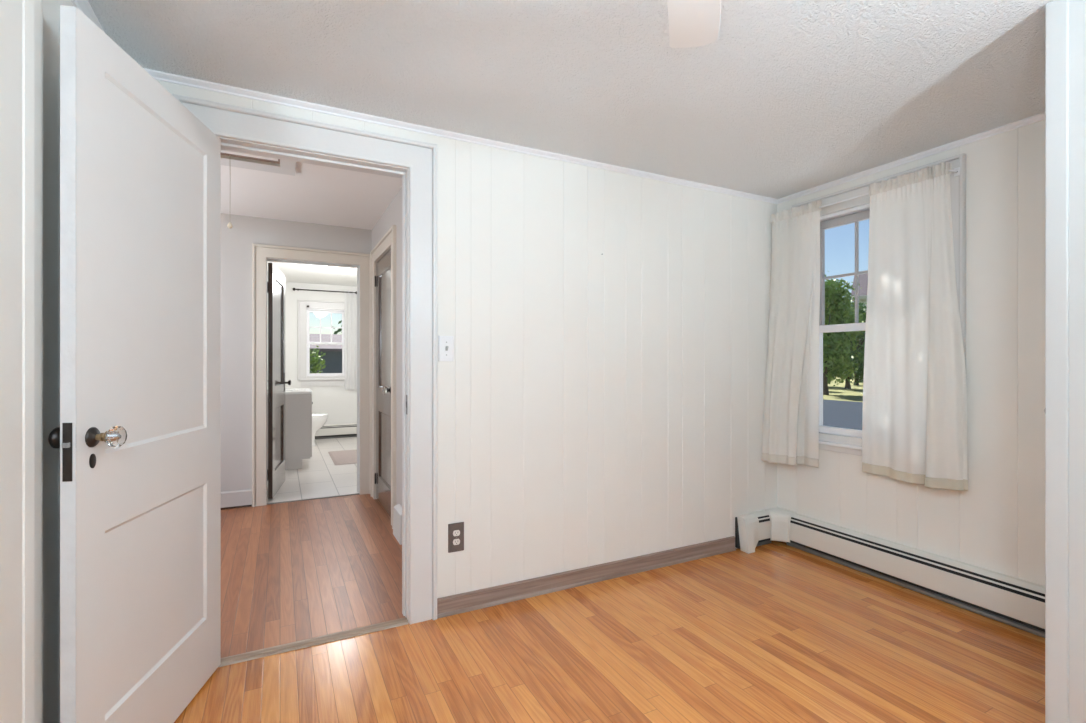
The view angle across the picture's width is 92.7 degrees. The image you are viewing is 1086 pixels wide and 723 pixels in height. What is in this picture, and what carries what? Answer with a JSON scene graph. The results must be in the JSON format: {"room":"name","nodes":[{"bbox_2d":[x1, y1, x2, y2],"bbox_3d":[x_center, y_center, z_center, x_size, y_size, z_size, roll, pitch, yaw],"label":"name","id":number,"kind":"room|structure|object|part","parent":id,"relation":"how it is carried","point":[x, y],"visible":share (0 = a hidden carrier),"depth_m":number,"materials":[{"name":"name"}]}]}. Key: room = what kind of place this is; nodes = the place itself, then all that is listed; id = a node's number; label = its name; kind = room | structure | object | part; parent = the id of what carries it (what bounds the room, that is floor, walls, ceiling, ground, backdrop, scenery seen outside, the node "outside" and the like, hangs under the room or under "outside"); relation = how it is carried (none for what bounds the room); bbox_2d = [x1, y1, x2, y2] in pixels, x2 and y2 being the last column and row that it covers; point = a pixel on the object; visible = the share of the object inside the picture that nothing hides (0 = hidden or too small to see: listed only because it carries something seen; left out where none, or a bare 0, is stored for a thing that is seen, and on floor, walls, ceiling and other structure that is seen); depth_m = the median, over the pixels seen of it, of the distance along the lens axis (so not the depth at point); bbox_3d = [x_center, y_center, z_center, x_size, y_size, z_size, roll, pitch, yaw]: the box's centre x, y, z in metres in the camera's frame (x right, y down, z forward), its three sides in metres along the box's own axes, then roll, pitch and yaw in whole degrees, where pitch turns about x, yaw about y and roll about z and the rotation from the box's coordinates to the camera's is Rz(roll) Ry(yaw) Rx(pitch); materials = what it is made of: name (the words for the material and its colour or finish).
{"room":"empty bedroom","nodes":[
{"label":"empty bedroom","id":0,"kind":"room"},
{"bbox_2d":[43,0,73,722],"bbox_3d":[-0.775,0.058,0.179,0.130,2.285,3.780,0,0,-27],"label":"wall","id":1,"kind":"structure","parent":0,"point":[51,8],"depth_m":1.39,"materials":[{"name":"grey paint"}]},
{"bbox_2d":[0,0,42,722],"bbox_3d":[-1.199,0.095,1.187,0.026,2.210,0.243,0,0,-27],"label":"trim","id":2,"kind":"structure","parent":1,"relation":"attached to","point":[21,21],"depth_m":1.18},
{"bbox_2d":[71,0,104,32],"bbox_3d":[-0.733,-1.070,0.273,0.030,0.030,3.650,0,0,-27],"label":"trim","id":3,"kind":"structure","parent":1,"relation":"attached to","point":[84,6],"depth_m":1.58,"materials":[{"name":"white wood"}]},
{"bbox_2d":[221,213,371,491],"bbox_3d":[-2.324,0.000,4.411,3.650,2.400,0.130,0,0,-27],"label":"wall","id":4,"kind":"structure","parent":0,"point":[236,242],"depth_m":4.26,"materials":[{"name":"paint"}]},
{"bbox_2d":[221,489,251,507],"bbox_3d":[-3.160,1.121,3.907,1.682,0.123,0.012,0,0,-27],"label":"baseboard","id":5,"kind":"structure","parent":4,"relation":"attached to","point":[241,497],"depth_m":4.23,"materials":[{"name":"paint"}]},
{"bbox_2d":[221,505,251,509],"bbox_3d":[-3.161,1.191,3.908,1.682,0.018,0.008,0,0,-27],"label":"trim","id":6,"kind":"structure","parent":4,"relation":"attached to","point":[242,506],"depth_m":4.24,"materials":[{"name":"brown wood"}]},
{"bbox_2d":[267,263,290,498],"bbox_3d":[-2.451,0.167,4.832,0.096,2.043,0.748,0,0,-18],"label":"door","id":7,"kind":"structure","parent":4,"relation":"in","point":[276,278],"depth_m":4.71,"materials":[{"name":"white wood"}]},
{"bbox_2d":[252,243,369,506],"bbox_3d":[-2.010,0.113,4.554,0.952,2.174,0.158,0,0,-27],"label":"door frame","id":8,"kind":"structure","parent":4,"relation":"attached to","point":[260,252],"depth_m":4.40,"materials":[{"name":"beige paint"}]},
{"bbox_2d":[221,162,401,285],"bbox_3d":[-2.647,-1.250,5.049,3.650,0.100,6.340,0,0,-27],"label":"ceiling","id":9,"kind":"structure","parent":0,"point":[316,194],"depth_m":3.81,"materials":[{"name":"paint"}]},
{"bbox_2d":[221,150,295,175],"bbox_3d":[-1.809,-1.189,2.696,0.955,0.022,0.845,0,0,-27],"label":"attic hatch","id":10,"kind":"object","parent":9,"relation":"attached to","point":[228,158],"visible":0.2,"depth_m":3.08,"materials":[{"name":"white paint"}]},
{"bbox_3d":[-1.782,-1.188,2.642,0.765,0.015,0.535,0,0,-27],"label":"hatch panel","id":11,"kind":"part","parent":10,"relation":"part of","materials":[{"name":"paint"}]},
{"bbox_2d":[328,266,354,272],"bbox_3d":[-2.531,-1.159,6.509,0.310,0.082,0.310,0,0,-27],"label":"ceiling lamp","id":12,"kind":"object","parent":9,"relation":"attached to","point":[332,268],"visible":0.79,"depth_m":6.43,"materials":[{"name":"white paint"}]},
{"bbox_2d":[267,281,356,424],"bbox_3d":[-3.416,0.000,8.141,2.220,2.400,0.130,0,0,-27],"label":"wall","id":13,"kind":"structure","parent":0,"point":[340,403],"depth_m":8.02,"materials":[{"name":"white paint"}]},
{"bbox_2d":[298,300,344,386],"bbox_3d":[-3.402,-0.278,8.125,0.812,1.326,0.170,0,0,-27],"label":"window","id":14,"kind":"structure","parent":13,"relation":"in","point":[307,379],"depth_m":8.01,"materials":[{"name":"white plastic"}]},
{"bbox_3d":[-3.411,-0.285,8.143,0.560,1.060,0.129,0,0,-27],"label":"frame","id":15,"kind":"part","parent":14,"relation":"part of","materials":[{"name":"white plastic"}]},
{"bbox_3d":[-3.418,-0.532,8.156,0.530,0.534,0.030,0,0,-27],"label":"sash","id":16,"kind":"part","parent":14,"relation":"part of","materials":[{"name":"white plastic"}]},
{"bbox_3d":[-3.402,-0.037,8.125,0.530,0.525,0.030,0,0,-27],"label":"sash","id":17,"kind":"part","parent":14,"relation":"part of","materials":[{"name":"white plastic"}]},
{"bbox_2d":[293,288,356,293],"bbox_3d":[-3.369,-1.092,8.044,0.939,0.048,0.084,0,0,-27],"label":"curtain rod","id":18,"kind":"object","parent":13,"relation":"attached to","point":[294,289],"visible":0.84,"depth_m":8.01,"materials":[{"name":"brown metal"}]},
{"bbox_3d":[-3.363,-1.092,8.027,0.860,0.018,0.018,0,0,-27],"label":"rod","id":19,"kind":"part","parent":18,"relation":"part of","materials":[{"name":"brown metal"}]},
{"bbox_2d":[345,290,356,388],"bbox_3d":[-3.035,-0.340,8.194,0.198,1.560,0.024,0,0,-27],"label":"curtain","id":20,"kind":"object","parent":18,"relation":"hanging from","point":[350,298],"visible":0.93,"depth_m":8.20,"materials":[{"name":"white fabric"}]},
{"bbox_2d":[315,423,356,438],"bbox_3d":[-3.116,1.093,8.181,1.350,0.215,0.066,0,0,-27],"label":"baseboard heater","id":21,"kind":"object","parent":13,"relation":"attached to","point":[350,429],"visible":0.3,"depth_m":8.11,"materials":[{"name":"white metal"}]},
{"bbox_3d":[-3.103,1.093,8.155,1.350,0.115,0.008,0,0,-27],"label":"panel","id":22,"kind":"part","parent":21,"relation":"part of","materials":[{"name":"white metal"}]},
{"bbox_2d":[324,423,356,425],"bbox_3d":[-3.119,1.077,8.187,1.350,0.185,0.054,0,0,-27],"label":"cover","id":23,"kind":"object","parent":21,"relation":"attached to","point":[349,424],"depth_m":8.16,"materials":[{"name":"white metal"}]},
{"bbox_2d":[372,187,401,505],"bbox_3d":[-0.964,0.000,3.688,0.130,2.400,2.390,0,0,-27],"label":"wall","id":24,"kind":"structure","parent":0,"point":[392,215],"depth_m":3.65,"materials":[{"name":"paint"}]},
{"bbox_2d":[375,248,390,517],"bbox_3d":[-1.295,0.164,4.167,0.105,2.048,0.787,0,0,-27],"label":"door","id":25,"kind":"structure","parent":24,"relation":"in","point":[383,266],"depth_m":4.23,"materials":[{"name":"white gloss paint"},{"name":"dark metal"}]},
{"bbox_3d":[-1.186,0.215,3.876,0.036,0.062,0.062,0,0,-27],"label":"crystal knob","id":26,"kind":"part","parent":25,"relation":"part of","materials":[{"name":"white"}]},
{"bbox_2d":[370,225,395,528],"bbox_3d":[-1.294,0.111,4.163,0.028,2.178,1.013,0,0,-27],"label":"door frame","id":27,"kind":"structure","parent":24,"relation":"attached to","point":[388,240],"depth_m":4.09,"materials":[{"name":"beige paint"}]},
{"bbox_2d":[393,504,401,544],"bbox_3d":[-0.970,1.097,3.506,0.046,0.205,0.240,0,0,-27],"label":"baseboard heater","id":28,"kind":"object","parent":24,"relation":"in","point":[397,514],"visible":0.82,"depth_m":3.48,"materials":[{"name":"white paint"}]},
{"bbox_2d":[393,510,398,537],"bbox_3d":[-0.990,1.099,3.495,0.002,0.142,0.200,0,0,-27],"label":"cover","id":29,"kind":"object","parent":28,"relation":"attached to","point":[396,512],"depth_m":3.51,"materials":[{"name":"white metal"}]},
{"bbox_2d":[156,80,776,597],"bbox_3d":[-0.039,-0.050,2.745,3.765,2.500,0.130,0,0,-27],"label":"wall","id":30,"kind":"structure","parent":0,"point":[594,408],"depth_m":2.80,"materials":[{"name":"white paint"}]},
{"bbox_2d":[172,93,436,623],"bbox_3d":[-0.986,0.094,2.264,1.016,2.212,0.186,0,0,-27],"label":"door frame","id":31,"kind":"structure","parent":30,"relation":"attached to","point":[224,120],"depth_m":2.38,"materials":[{"name":"white paint"}]},
{"bbox_2d":[48,5,220,722],"bbox_3d":[-1.214,0.158,1.646,0.158,2.060,0.785,0,0,-9],"label":"door","id":32,"kind":"structure","parent":31,"relation":"in","point":[138,436],"depth_m":1.50,"materials":[{"name":"white paint"}]},
{"bbox_3d":[-1.216,0.194,1.318,0.052,0.054,0.054,0,0,-9],"label":"knob","id":33,"kind":"part","parent":32,"relation":"part of","materials":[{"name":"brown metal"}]},
{"bbox_3d":[-1.164,0.222,1.268,0.021,0.144,0.002,0,0,-9],"label":"latch plate","id":34,"kind":"part","parent":32,"relation":"part of","materials":[{"name":"metal"}]},
{"bbox_3d":[-1.102,0.194,1.336,0.032,0.057,0.057,0,0,-9],"label":"crystal knob","id":35,"kind":"part","parent":32,"relation":"part of","materials":[{"name":"white"}]},
{"bbox_2d":[438,336,453,360],"bbox_3d":[-0.455,-0.061,2.447,0.077,0.120,0.024,0,0,-27],"label":"light switch","id":36,"kind":"object","parent":30,"relation":"attached to","point":[445,343],"visible":1,"depth_m":2.45,"materials":[{"name":"white plastic"}]},
{"bbox_3d":[-0.457,-0.061,2.451,0.052,0.096,0.002,0,0,-27],"label":"plate","id":37,"kind":"part","parent":36,"relation":"part of","materials":[{"name":"white plastic"}]},
{"bbox_2d":[448,522,463,552],"bbox_3d":[-0.414,0.841,2.476,0.079,0.136,0.009,0,0,-27],"label":"wall outlet","id":38,"kind":"object","parent":30,"relation":"attached to","point":[455,530],"visible":1,"depth_m":2.47,"materials":[{"name":"brown plastic"}]},
{"bbox_2d":[453,530,459,535],"bbox_3d":[-0.413,0.820,2.473,0.035,0.027,0.003,0,0,-27],"label":"receptacle","id":39,"kind":"object","parent":38,"relation":"attached to","point":[455,532],"depth_m":2.47,"materials":[{"name":"white plastic"}]},
{"bbox_2d":[453,539,459,544],"bbox_3d":[-0.413,0.862,2.473,0.035,0.027,0.003,0,0,-27],"label":"receptacle","id":40,"kind":"object","parent":38,"relation":"attached to","point":[455,541],"depth_m":2.47,"materials":[{"name":"white plastic"}]},
{"bbox_2d":[143,68,777,203],"bbox_3d":[0.009,-1.073,2.683,3.535,0.024,0.024,0,0,-27],"label":"trim","id":41,"kind":"structure","parent":30,"relation":"attached to","point":[157,75],"depth_m":2.38,"materials":[{"name":"white wood"}]},
{"bbox_2d":[437,536,735,618],"bbox_3d":[0.362,1.157,2.863,1.931,0.085,0.022,0,0,-27],"label":"baseboard","id":42,"kind":"structure","parent":30,"relation":"attached to","point":[455,604],"depth_m":2.76,"materials":[{"name":"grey wood"}]},
{"bbox_2d":[88,0,1053,198],"bbox_3d":[0.846,-1.145,1.001,3.765,0.120,3.780,0,0,-27],"label":"ceiling","id":43,"kind":"structure","parent":0,"point":[790,97],"depth_m":1.91,"materials":[{"name":"white paint"}]},
{"bbox_2d":[667,0,720,47],"bbox_3d":[0.248,-0.886,0.785,1.167,0.398,1.146,0,0,-27],"label":"ceiling fan","id":44,"kind":"object","parent":43,"relation":"hanging from","point":[692,23],"visible":1,"depth_m":1.30,"materials":[{"name":"white"}]},
{"bbox_2d":[174,437,1044,722],"bbox_3d":[-1.165,1.260,3.609,4.990,0.120,10.250,0,0,-27],"label":"floor","id":45,"kind":"structure","parent":0,"point":[778,632],"depth_m":2.20,"materials":[{"name":"brown wood"}]},
{"bbox_2d":[267,380,312,469],"bbox_3d":[-3.096,0.700,6.111,0.688,1.001,0.916,0,0,-27],"label":"bathroom vanity","id":46,"kind":"object","parent":45,"relation":"on","point":[298,401],"visible":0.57,"depth_m":5.79,"materials":[{"name":"beige paint"}]},
{"bbox_2d":[267,388,311,394],"bbox_3d":[-3.107,0.351,6.105,0.663,0.027,0.916,0,0,-27],"label":"countertop","id":47,"kind":"structure","parent":46,"relation":"on","point":[297,390],"depth_m":5.84,"materials":[{"name":"white stone"}]},
{"bbox_3d":[-2.719,0.730,6.049,0.018,0.700,0.430,0,0,-27],"label":"door","id":48,"kind":"part","parent":46,"relation":"part of","materials":[{"name":"beige paint"}]},
{"bbox_2d":[267,493,358,504],"bbox_3d":[-1.991,1.197,4.520,0.738,0.006,0.021,0,0,-27],"label":"threshold","id":49,"kind":"object","parent":45,"relation":"on","point":[356,493],"visible":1,"depth_m":4.51,"materials":[{"name":"wood"}]},
{"bbox_2d":[219,617,407,666],"bbox_3d":[-0.964,1.194,2.221,0.754,0.012,0.058,0,0,-27],"label":"threshold","id":50,"kind":"object","parent":45,"relation":"on","point":[265,652],"visible":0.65,"depth_m":2.20,"materials":[{"name":"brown wood"}]},
{"bbox_2d":[312,413,327,446],"bbox_3d":[-3.458,0.812,7.283,0.807,0.775,0.460,0,0,-27],"label":"toilet","id":51,"kind":"object","parent":45,"relation":"on","point":[318,419],"visible":0.2,"depth_m":7.32,"materials":[{"name":"white ceramic"}]},
{"bbox_3d":[-3.346,0.765,7.339,0.557,0.020,0.391,0,0,-27],"label":"lid","id":52,"kind":"part","parent":51,"relation":"part of","materials":[{"name":"white ceramic"}]},
{"bbox_2d":[328,450,356,464],"bbox_3d":[-2.263,1.192,6.606,0.815,0.015,0.970,0,0,-27],"label":"bath mat","id":53,"kind":"object","parent":45,"relation":"on","point":[342,457],"visible":0.37,"depth_m":6.45,"materials":[{"name":"beige fabric"}]},
{"bbox_2d":[735,507,1044,637],"bbox_3d":[1.786,1.090,2.651,0.393,0.220,1.687,0,0,-27],"label":"baseboard heater","id":54,"kind":"object","parent":45,"relation":"on","point":[1018,603],"visible":1,"depth_m":2.72,"materials":[{"name":"white metal"}]},
{"bbox_3d":[1.241,1.091,3.299,0.008,0.193,0.034,0,0,-27],"label":"plate","id":55,"kind":"part","parent":54,"relation":"part of","materials":[{"name":"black metal"}]},
{"bbox_2d":[742,511,768,516],"bbox_3d":[1.401,1.077,3.371,0.230,0.185,0.054,0,0,-27],"label":"hood","id":56,"kind":"object","parent":54,"relation":"attached to","point":[758,513],"depth_m":3.36,"materials":[{"name":"white metal"}]},
{"bbox_3d":[1.417,1.093,3.340,0.230,0.115,0.008,0,0,-27],"label":"panel","id":57,"kind":"part","parent":54,"relation":"part of","materials":[{"name":"white metal"}]},
{"bbox_3d":[1.928,1.093,2.668,0.008,0.115,1.588,0,0,-27],"label":"panel","id":58,"kind":"part","parent":54,"relation":"part of","materials":[{"name":"white metal"}]},
{"bbox_2d":[792,513,1044,593],"bbox_3d":[1.959,1.077,2.684,0.054,0.185,1.588,0,0,-27],"label":"hood","id":59,"kind":"object","parent":54,"relation":"attached to","point":[926,572],"depth_m":2.75,"materials":[{"name":"white metal"}]},
{"bbox_2d":[777,120,1044,585],"bbox_3d":[2.480,0.058,1.831,0.100,2.285,3.780,0,0,-27],"label":"wall","id":60,"kind":"structure","parent":0,"point":[997,524],"depth_m":2.45,"materials":[{"name":"white paint"}]},
{"bbox_2d":[792,153,965,455],"bbox_3d":[1.880,-0.235,2.967,0.139,1.557,0.948,0,0,-27],"label":"window","id":61,"kind":"structure","parent":60,"relation":"in","point":[835,439],"depth_m":3.05,"materials":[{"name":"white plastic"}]},
{"bbox_3d":[1.881,0.109,2.968,0.030,0.668,0.684,0,0,-27],"label":"sash","id":62,"kind":"part","parent":61,"relation":"part of","materials":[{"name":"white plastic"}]},
{"bbox_3d":[1.898,-0.217,2.977,0.098,1.365,0.720,0,0,-27],"label":"frame","id":63,"kind":"part","parent":61,"relation":"part of","materials":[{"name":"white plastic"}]},
{"bbox_3d":[1.911,-0.533,2.983,0.030,0.696,0.684,0,0,-27],"label":"sash","id":64,"kind":"part","parent":61,"relation":"part of","materials":[{"name":"white wood"}]},
{"bbox_2d":[819,167,959,207],"bbox_3d":[1.781,-0.930,2.996,0.089,0.040,1.064,0,0,-27],"label":"curtain rod","id":65,"kind":"object","parent":60,"relation":"attached to","point":[956,171],"visible":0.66,"depth_m":2.90,"materials":[{"name":"white metal"}]},
{"bbox_2d":[762,200,821,467],"bbox_3d":[1.568,-0.162,3.273,0.122,1.629,0.364,0,0,-33],"label":"curtain","id":66,"kind":"object","parent":65,"relation":"hanging from","point":[791,396],"visible":1,"depth_m":3.26,"materials":[{"name":"white fabric"}]},
{"bbox_2d":[862,162,967,490],"bbox_3d":[1.888,-0.175,2.664,0.088,1.606,0.495,0,0,-27],"label":"curtain","id":67,"kind":"object","parent":65,"relation":"hanging from","point":[914,414],"visible":1,"depth_m":2.65,"materials":[{"name":"white fabric"}]},
{"bbox_2d":[777,112,1044,203],"bbox_3d":[1.951,-1.073,2.735,0.024,0.024,1.690,0,0,-27],"label":"trim","id":68,"kind":"structure","parent":60,"relation":"attached to","point":[1039,117],"depth_m":2.68,"materials":[{"name":"white wood"}]},
{"bbox_2d":[1069,0,1085,722],"bbox_3d":[2.381,0.058,0.903,0.915,2.285,1.955,0,0,-27],"label":"wall","id":69,"kind":"structure","parent":0,"point":[1077,8],"depth_m":1.51,"materials":[{"name":"grey paint"}]},
{"bbox_2d":[1045,0,1068,722],"bbox_3d":[1.540,0.058,1.551,0.014,2.284,0.052,0,0,-27],"label":"trim","id":70,"kind":"structure","parent":69,"relation":"attached to","point":[1056,11],"depth_m":1.54,"materials":[{"name":"grey paint"}]},
{"label":"outside","id":71,"kind":"structure","parent":0,"visible":0},
{"bbox_2d":[823,377,862,401],"bbox_3d":[4.389,1.960,13.444,140.000,0.280,140.000,0,0,-27],"label":"ground","id":72,"kind":"structure","parent":71,"point":[837,392],"depth_m":30.41,"materials":[{"name":"green plant"}]},
{"bbox_2d":[310,346,325,372],"bbox_3d":[-7.496,0.652,16.894,0.769,2.348,0.712,0,0,-27],"label":"tree","id":73,"kind":"object","parent":72,"relation":"on","point":[315,364],"visible":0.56,"depth_m":16.89,"materials":[{"name":"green plant"}]},
{"bbox_2d":[309,334,341,372],"bbox_3d":[-9.308,0.300,22.751,10.600,3.000,5.700,0,0,-27],"label":"garage","id":74,"kind":"structure","parent":72,"relation":"on","point":[333,357],"depth_m":20.49,"materials":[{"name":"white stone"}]},
{"bbox_2d":[332,320,341,333],"bbox_3d":[-9.569,-0.691,28.744,3.778,5.047,4.575,0,0,18],"label":"tree","id":75,"kind":"object","parent":72,"relation":"on","point":[338,330],"visible":0.02,"depth_m":28.12,"materials":[{"name":"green plant"}]},
{"bbox_2d":[823,271,864,394],"bbox_3d":[15.651,-1.521,28.384,3.417,6.749,4.365,0,0,40],"label":"tree","id":76,"kind":"object","parent":72,"relation":"on","point":[838,310],"visible":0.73,"depth_m":27.47,"materials":[{"name":"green plant"}]},
{"bbox_2d":[836,297,866,388],"bbox_3d":[20.126,-1.188,34.251,4.718,6.111,4.306,0,0,-33],"label":"tree","id":77,"kind":"object","parent":72,"relation":"on","point":[860,372],"visible":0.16,"depth_m":33.52,"materials":[{"name":"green plant"}]},
{"bbox_2d":[852,335,864,384],"bbox_3d":[24.626,-1.098,39.952,4.654,5.951,4.166,0,0,29],"label":"tree","id":78,"kind":"object","parent":72,"relation":"on","point":[863,349],"visible":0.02,"depth_m":39.60,"materials":[{"name":"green plant"}]},
{"bbox_2d":[851,273,867,380],"bbox_3d":[33.798,-3.300,45.719,10.900,10.201,8.950,0,0,35],"label":"house","id":79,"kind":"structure","parent":72,"relation":"on","point":[863,278],"depth_m":45.82,"materials":[{"name":"white"}]},
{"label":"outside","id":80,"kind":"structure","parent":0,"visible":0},
{"bbox_2d":[823,399,862,429],"bbox_3d":[9.739,1.810,16.160,14.000,0.020,100.000,0,0,-27],"label":"road","id":81,"kind":"structure","parent":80,"point":[836,413],"depth_m":17.59,"materials":[{"name":"grey asphalt"}]}
]}

